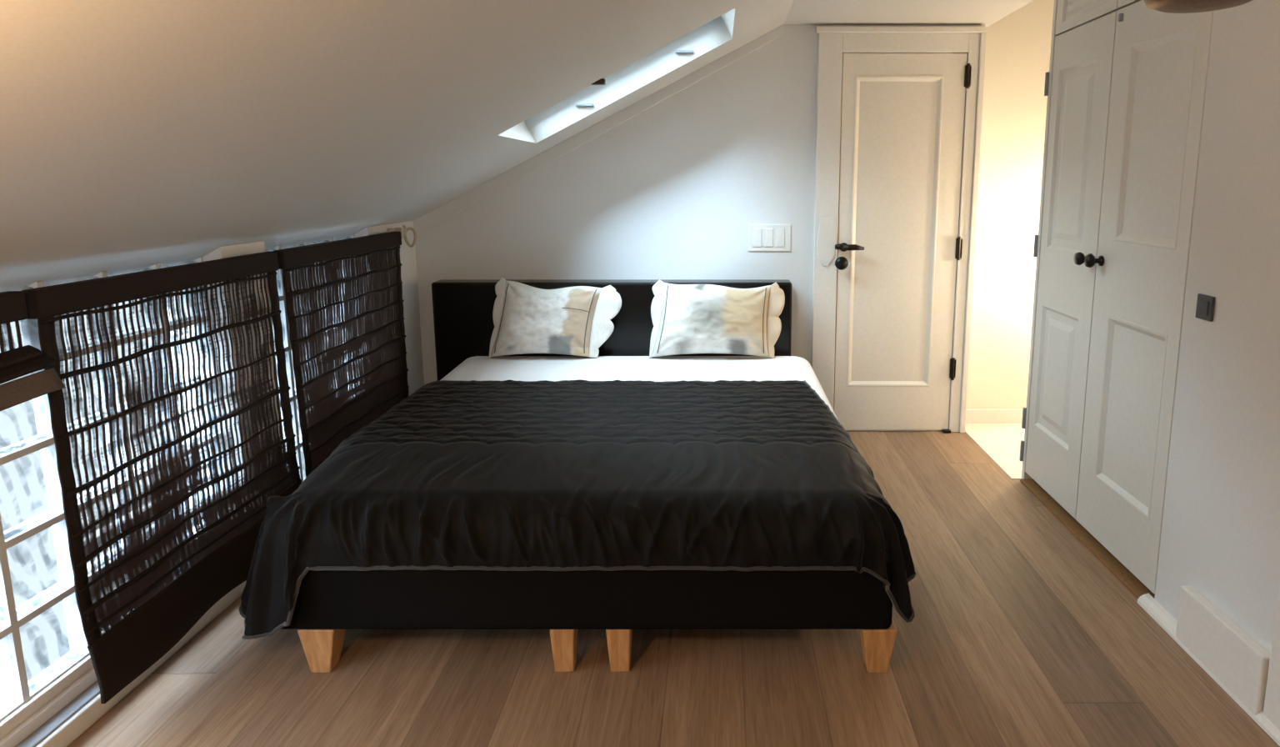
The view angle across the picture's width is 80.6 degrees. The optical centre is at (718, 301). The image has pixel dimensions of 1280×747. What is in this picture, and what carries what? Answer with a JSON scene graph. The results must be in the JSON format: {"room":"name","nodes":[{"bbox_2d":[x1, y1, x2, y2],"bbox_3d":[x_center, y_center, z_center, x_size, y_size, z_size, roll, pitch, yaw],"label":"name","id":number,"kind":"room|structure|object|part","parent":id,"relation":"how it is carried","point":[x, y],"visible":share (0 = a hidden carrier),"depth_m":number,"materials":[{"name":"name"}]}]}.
{"room":"bedroom","nodes":[
{"label":"bedroom","id":0,"kind":"room"},
{"bbox_2d":[166,220,424,533],"bbox_3d":[-1.744,0.606,1.283,0.220,1.174,5.740,0,9,0],"label":"wall","id":1,"kind":"structure","parent":0,"point":[407,255],"depth_m":2.64,"materials":[{"name":"paint"}]},
{"bbox_2d":[0,256,230,746],"bbox_3d":[-1.732,0.551,1.568,0.204,1.090,2.000,0,9,0],"label":"window","id":2,"kind":"structure","parent":1,"relation":"in","point":[32,710],"depth_m":1.92,"materials":[{"name":"white wood"}]},
{"bbox_2d":[0,290,64,410],"bbox_3d":[-1.559,0.176,1.199,0.077,0.241,1.072,0,9,0],"label":"blind","id":3,"kind":"object","parent":2,"relation":"attached to","point":[21,361],"visible":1,"depth_m":1.66,"materials":[{"name":"fabric"}]},
{"bbox_3d":[-1.578,0.163,1.184,0.002,0.110,1.045,0,9,0],"label":"woven panel","id":4,"kind":"part","parent":3,"relation":"part of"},
{"bbox_3d":[-1.715,1.044,1.648,0.094,0.065,2.000,0,9,0],"label":"frame","id":5,"kind":"part","parent":2,"relation":"part of","materials":[{"name":"paint"}]},
{"bbox_3d":[-1.732,1.083,1.655,0.204,0.012,2.000,0,9,0],"label":"sill","id":6,"kind":"part","parent":2,"relation":"part of","materials":[{"name":"white wood"}]},
{"bbox_2d":[21,251,301,703],"bbox_3d":[-1.564,0.419,2.272,0.066,1.057,0.966,0,9,0],"label":"blind","id":7,"kind":"object","parent":2,"relation":"attached to","point":[165,582],"visible":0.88,"depth_m":2.11,"materials":[{"name":"fabric"}]},
{"bbox_3d":[-1.568,0.368,2.263,0.032,0.839,0.961,0,9,0],"label":"woven panel","id":8,"kind":"part","parent":7,"relation":"part of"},
{"bbox_2d":[35,580,246,746],"bbox_3d":[-1.625,1.157,1.373,0.017,0.056,5.740,0,9,0],"label":"baseboard","id":9,"kind":"structure","parent":1,"relation":"attached to","point":[92,712],"depth_m":1.99,"materials":[{"name":"paint"}]},
{"bbox_2d":[267,234,356,482],"bbox_3d":[-1.732,0.289,3.187,0.204,1.090,0.800,0,9,0],"label":"window","id":10,"kind":"structure","parent":1,"relation":"in","point":[292,395],"depth_m":2.98,"materials":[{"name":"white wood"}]},
{"bbox_2d":[273,231,409,477],"bbox_3d":[-1.575,0.257,3.269,0.045,1.058,1.016,0,9,0],"label":"blind","id":11,"kind":"object","parent":10,"relation":"attached to","point":[330,411],"visible":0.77,"depth_m":3.15,"materials":[{"name":"fabric"}]},
{"bbox_2d":[387,225,416,247],"bbox_3d":[-1.579,-0.325,3.750,0.075,0.116,0.131,4,10,25],"label":"bracket","id":12,"kind":"object","parent":1,"relation":"attached to","point":[403,230],"visible":0.87,"depth_m":3.77,"materials":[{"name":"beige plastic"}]},
{"bbox_3d":[-1.595,-0.341,3.713,0.071,0.055,0.031,0,9,0],"label":"plate","id":13,"kind":"part","parent":12,"relation":"part of","materials":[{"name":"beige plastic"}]},
{"bbox_2d":[0,0,1034,292],"bbox_3d":[-0.105,-0.718,1.094,3.676,1.754,5.990,0,9,0],"label":"ceiling","id":14,"kind":"structure","parent":0,"point":[136,135],"depth_m":1.76,"materials":[{"name":"paint"}]},
{"bbox_2d":[575,50,693,106],"bbox_3d":[-0.472,-1.076,3.209,1.013,0.546,0.700,0,9,0],"label":"window","id":15,"kind":"structure","parent":14,"relation":"in","point":[601,82],"depth_m":3.51,"materials":[{"name":"white"}]},
{"bbox_3d":[-0.472,-0.855,2.917,0.065,0.022,0.032,0,9,0],"label":"handle","id":16,"kind":"part","parent":15,"relation":"part of","materials":[{"name":"brown metal"}]},
{"bbox_2d":[1143,0,1252,13],"bbox_3d":[1.050,-0.844,1.593,0.238,0.422,0.238,0,9,0],"label":"pendant lamp","id":17,"kind":"object","parent":14,"relation":"hanging from","point":[1164,6],"visible":1,"depth_m":1.62,"materials":[{"name":"brown metal"}]},
{"bbox_2d":[67,422,1279,746],"bbox_3d":[0.533,1.220,1.469,4.734,0.102,5.910,0,9,0],"label":"floor","id":18,"kind":"structure","parent":0,"point":[1018,635],"depth_m":2.13,"materials":[{"name":"brown wood"}]},
{"bbox_2d":[280,279,897,672],"bbox_3d":[-0.500,0.471,3.087,2.009,0.862,2.093,0,9,0],"label":"bed","id":19,"kind":"object","parent":18,"relation":"on","point":[329,603],"visible":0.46,"depth_m":2.09,"materials":[{"name":"black fabric"}]},
{"bbox_3d":[-1.133,0.985,2.169,0.103,0.142,0.103,0,9,0],"label":"leg","id":20,"kind":"part","parent":19,"relation":"part of","materials":[{"name":"brown wood"}]},
{"bbox_3d":[-0.441,0.987,2.152,0.070,0.142,0.063,0,9,0],"label":"leg","id":21,"kind":"part","parent":19,"relation":"part of","materials":[{"name":"brown wood"}]},
{"bbox_3d":[-0.558,0.255,4.044,1.893,0.742,0.133,0,9,0],"label":"headboard","id":22,"kind":"part","parent":19,"relation":"part of","materials":[{"name":"black leather"}]},
{"bbox_3d":[-0.282,0.987,2.152,0.070,0.142,0.063,0,9,0],"label":"leg","id":23,"kind":"part","parent":19,"relation":"part of","materials":[{"name":"brown wood"}]},
{"bbox_2d":[440,355,838,419],"bbox_3d":[-0.427,0.496,3.019,1.835,0.145,1.942,0,9,0],"label":"mattress","id":24,"kind":"object","parent":19,"relation":"on","point":[658,368],"visible":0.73,"depth_m":3.64,"materials":[{"name":"white fabric"}]},
{"bbox_2d":[488,277,621,357],"bbox_3d":[-0.840,0.087,3.846,0.679,0.404,0.208,0,9,0],"label":"pillow","id":25,"kind":"object","parent":24,"relation":"on","point":[576,320],"visible":1,"depth_m":3.80,"materials":[{"name":"white fabric"}]},
{"bbox_2d":[238,379,916,639],"bbox_3d":[-0.428,0.642,2.696,2.009,0.387,1.375,0,9,0],"label":"quilt","id":26,"kind":"object","parent":24,"relation":"on","point":[562,475],"visible":1,"depth_m":2.15,"materials":[{"name":"black fabric"}]},
{"bbox_2d":[649,279,784,358],"bbox_3d":[-0.005,0.093,3.844,0.706,0.395,0.217,0,9,0],"label":"pillow","id":27,"kind":"object","parent":24,"relation":"on","point":[687,318],"visible":1,"depth_m":3.80,"materials":[{"name":"white fabric"}]},
{"bbox_3d":[0.455,0.985,2.167,0.099,0.142,0.099,0,9,0],"label":"leg","id":28,"kind":"part","parent":19,"relation":"part of","materials":[{"name":"brown wood"}]},
{"bbox_2d":[1019,0,1213,599],"bbox_3d":[1.450,-0.154,2.830,0.160,2.178,1.085,0,9,0],"label":"closet","id":29,"kind":"object","parent":18,"relation":"on","point":[1126,80],"visible":0.96,"depth_m":2.72,"materials":[{"name":"paint"}]},
{"bbox_3d":[1.478,-0.153,2.827,0.103,2.178,1.079,0,9,0],"label":"frame","id":30,"kind":"part","parent":29,"relation":"part of","materials":[{"name":"paint"}]},
{"bbox_3d":[1.448,-0.127,3.095,0.035,1.940,0.495,0,9,0],"label":"door","id":31,"kind":"part","parent":29,"relation":"part of","materials":[{"name":"paint"}]},
{"bbox_3d":[1.400,-0.166,2.878,0.060,0.052,0.052,0,9,0],"label":"knob","id":32,"kind":"part","parent":29,"relation":"part of","materials":[{"name":"black metal"}]},
{"bbox_3d":[1.448,-1.172,2.926,0.035,0.162,0.495,0,9,0],"label":"door","id":33,"kind":"part","parent":29,"relation":"part of","materials":[{"name":"paint"}]},
{"bbox_3d":[1.400,-0.152,2.797,0.060,0.052,0.052,0,9,0],"label":"knob","id":34,"kind":"part","parent":29,"relation":"part of","materials":[{"name":"black metal"}]},
{"bbox_3d":[1.448,-1.088,2.407,0.035,0.162,0.544,0,9,0],"label":"door","id":35,"kind":"part","parent":29,"relation":"part of","materials":[{"name":"paint"}]},
{"bbox_2d":[415,25,984,430],"bbox_3d":[-0.230,-0.421,4.100,3.209,2.300,0.150,0,9,0],"label":"wall","id":36,"kind":"structure","parent":0,"point":[673,190],"depth_m":4.00,"materials":[{"name":"paint"}]},
{"bbox_2d":[412,24,783,234],"bbox_3d":[-0.649,-0.888,3.942,1.969,1.089,0.014,0,9,0],"label":"trim","id":37,"kind":"structure","parent":36,"relation":"attached to","point":[433,217],"depth_m":3.94,"materials":[{"name":"paint"}]},
{"bbox_2d":[747,224,790,250],"bbox_3d":[0.273,-0.345,4.031,0.230,0.139,0.011,0,9,0],"label":"light switch","id":38,"kind":"object","parent":36,"relation":"attached to","point":[760,237],"visible":1,"depth_m":4.03,"materials":[{"name":"white plastic"}]},
{"bbox_2d":[811,25,986,432],"bbox_3d":[0.938,-0.338,4.004,0.875,2.165,0.068,0,9,0],"label":"trim","id":39,"kind":"structure","parent":36,"relation":"attached to","point":[833,41],"depth_m":3.96,"materials":[{"name":"paint"}]},
{"bbox_2d":[834,53,971,432],"bbox_3d":[0.966,-0.274,4.008,0.690,2.032,0.080,0,9,0],"label":"door","id":40,"kind":"structure","parent":36,"relation":"in","point":[902,117],"depth_m":4.03,"materials":[{"name":"paint"}]},
{"bbox_3d":[0.657,-0.208,4.013,0.072,0.072,0.068,0,9,0],"label":"knob","id":41,"kind":"part","parent":40,"relation":"part of","materials":[{"name":"black metal"}]},
{"bbox_3d":[0.713,-0.289,4.000,0.123,0.048,0.066,0,9,0],"label":"lever handle","id":42,"kind":"part","parent":40,"relation":"part of","materials":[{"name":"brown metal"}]},
{"bbox_2d":[966,0,1054,408],"bbox_3d":[1.988,-0.690,4.194,1.825,2.800,0.120,0,9,0],"label":"wall","id":43,"kind":"structure","parent":0,"point":[1018,47],"depth_m":4.16,"materials":[{"name":"paint"}]},
{"bbox_2d":[965,408,1022,422],"bbox_3d":[2.062,0.661,4.344,1.375,0.085,0.016,0,9,0],"label":"baseboard","id":44,"kind":"structure","parent":43,"relation":"attached to","point":[972,415],"depth_m":4.34,"materials":[{"name":"paint"}]},
{"bbox_2d":[1154,0,1279,653],"bbox_3d":[1.493,0.104,0.856,0.120,2.300,5.057,0,9,0],"label":"wall","id":45,"kind":"structure","parent":0,"point":[1220,532],"depth_m":2.08,"materials":[{"name":"paint"}]},
{"bbox_2d":[1195,293,1215,321],"bbox_3d":[1.427,0.017,2.200,0.012,0.073,0.072,0,9,0],"label":"wall plate","id":46,"kind":"object","parent":45,"relation":"attached to","point":[1205,303],"visible":1,"depth_m":2.19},
{"bbox_2d":[1136,593,1279,745],"bbox_3d":[1.415,1.307,0.521,0.036,0.033,4.010,0,9,0],"label":"trim","id":47,"kind":"structure","parent":45,"relation":"attached to","point":[1167,622],"depth_m":2.30,"materials":[{"name":"paint"}]},
{"bbox_2d":[1175,585,1270,714],"bbox_3d":[1.416,0.974,2.113,0.034,0.180,0.350,0,9,0],"label":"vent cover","id":48,"kind":"structure","parent":45,"relation":"attached to","point":[1233,657],"depth_m":2.08,"materials":[{"name":"metal"}]},
{"bbox_2d":[1262,583,1279,729],"bbox_3d":[1.422,0.028,1.704,0.022,2.180,0.145,0,9,0],"label":"trim","id":49,"kind":"structure","parent":45,"relation":"attached to","point":[1272,701],"depth_m":1.90,"materials":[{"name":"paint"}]}
]}

